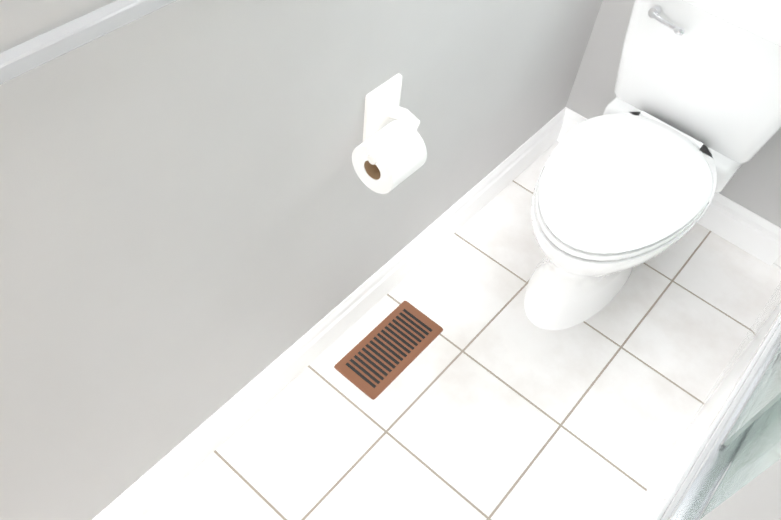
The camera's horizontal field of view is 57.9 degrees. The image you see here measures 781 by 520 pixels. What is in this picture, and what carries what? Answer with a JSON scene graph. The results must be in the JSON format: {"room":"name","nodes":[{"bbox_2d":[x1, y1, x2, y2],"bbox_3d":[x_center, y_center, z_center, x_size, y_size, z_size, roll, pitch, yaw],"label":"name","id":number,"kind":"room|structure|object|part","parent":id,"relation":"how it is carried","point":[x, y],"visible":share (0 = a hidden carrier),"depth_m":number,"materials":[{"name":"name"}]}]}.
{"room":"bathroom","nodes":[
{"label":"bathroom","id":0,"kind":"room"},
{"bbox_2d":[0,0,602,519],"bbox_3d":[-0.865,0.099,0.345,0.100,2.440,4.786,36,57,21],"label":"wall","id":1,"kind":"structure","parent":0,"point":[200,222],"depth_m":1.18,"materials":[{"name":"paint"}]},
{"bbox_2d":[0,0,176,84],"bbox_3d":[-0.302,-0.261,0.733,0.076,0.125,0.745,36,57,21],"label":"towel rail","id":2,"kind":"object","parent":1,"relation":"attached to","point":[29,55],"visible":1,"depth_m":0.69,"materials":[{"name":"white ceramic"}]},
{"bbox_2d":[92,107,565,519],"bbox_3d":[-0.414,0.404,1.619,0.016,0.130,3.061,36,57,21],"label":"baseboard","id":3,"kind":"structure","parent":1,"relation":"attached to","point":[146,492],"depth_m":1.77,"materials":[{"name":"white wood"}]},
{"bbox_2d":[352,73,426,193],"bbox_3d":[0.008,-0.234,1.355,0.134,0.144,0.170,36,57,21],"label":"paper holder","id":4,"kind":"object","parent":1,"relation":"attached to","point":[389,153],"visible":1,"depth_m":1.33,"materials":[{"name":"white paper"}]},
{"bbox_3d":[0.026,-0.271,1.370,0.080,0.032,0.048,36,57,21],"label":"arm","id":5,"kind":"part","parent":4,"relation":"part of"},
{"bbox_2d":[139,141,780,519],"bbox_3d":[-0.324,1.326,1.027,1.788,0.050,4.786,36,57,21],"label":"floor","id":6,"kind":"structure","parent":0,"point":[491,401],"depth_m":1.80,"materials":[{"name":"tile"}]},
{"bbox_2d":[334,301,442,399],"bbox_3d":[-0.001,0.231,1.871,0.140,0.006,0.290,36,57,21],"label":"floor vent","id":7,"kind":"object","parent":6,"relation":"in","point":[375,362],"visible":1,"depth_m":1.86,"materials":[{"name":"brown metal"}]},
{"bbox_2d":[524,0,780,329],"bbox_3d":[0.634,-0.236,1.806,0.512,0.778,0.776,36,57,21],"label":"toilet","id":8,"kind":"object","parent":6,"relation":"on","point":[664,147],"visible":1,"depth_m":1.73,"materials":[{"name":"white ceramic"}]},
{"bbox_3d":[0.562,-0.180,1.739,0.386,0.018,0.545,36,57,21],"label":"seat","id":9,"kind":"part","parent":8,"relation":"part of","materials":[{"name":"white plastic"}]},
{"bbox_3d":[0.566,-0.196,1.722,0.378,0.024,0.540,36,57,21],"label":"lid","id":10,"kind":"part","parent":8,"relation":"part of","materials":[{"name":"white plastic"}]},
{"bbox_3d":[0.662,-0.574,1.700,0.077,0.019,0.017,36,57,21],"label":"lever","id":11,"kind":"part","parent":8,"relation":"part of","materials":[{"name":"silver metal"}]},
{"bbox_3d":[0.828,-0.495,1.816,0.484,0.360,0.200,36,57,21],"label":"tank","id":12,"kind":"part","parent":8,"relation":"part of","materials":[{"name":"white ceramic"}]},
{"bbox_2d":[628,281,780,519],"bbox_3d":[1.061,0.116,0.969,0.767,1.735,1.444,36,57,21],"label":"shower","id":13,"kind":"object","parent":6,"relation":"on","point":[727,446],"visible":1,"depth_m":1.33,"materials":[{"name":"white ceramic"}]},
{"bbox_3d":[0.972,-0.306,1.051,0.006,1.254,0.950,36,57,21],"label":"glass","id":14,"kind":"part","parent":13,"relation":"part of","materials":[{"name":"clear glass"}]},
{"bbox_2d":[566,0,780,227],"bbox_3d":[1.298,-0.765,1.227,1.588,2.440,0.100,36,57,21],"label":"wall","id":15,"kind":"structure","parent":0,"point":[594,79],"depth_m":2.09,"materials":[{"name":"paint"}]},
{"bbox_2d":[557,107,780,265],"bbox_3d":[0.871,-0.245,2.248,0.795,0.130,0.016,36,57,21],"label":"baseboard","id":16,"kind":"structure","parent":15,"relation":"attached to","point":[744,229],"depth_m":2.15,"materials":[{"name":"white wood"}]},
{"bbox_2d":[772,255,780,269],"bbox_3d":[1.562,-0.514,1.059,0.793,2.440,0.010,36,57,21],"label":"wall tile","id":17,"kind":"structure","parent":15,"relation":"attached to","point":[777,263],"depth_m":2.14,"materials":[{"name":"white tile"}]},
{"bbox_2d":[700,459,780,519],"bbox_3d":[0.555,0.360,0.282,0.800,2.440,0.160,36,57,21],"label":"wall","id":18,"kind":"structure","parent":0,"point":[758,497],"depth_m":0.53,"materials":[{"name":"paint"}]}
]}

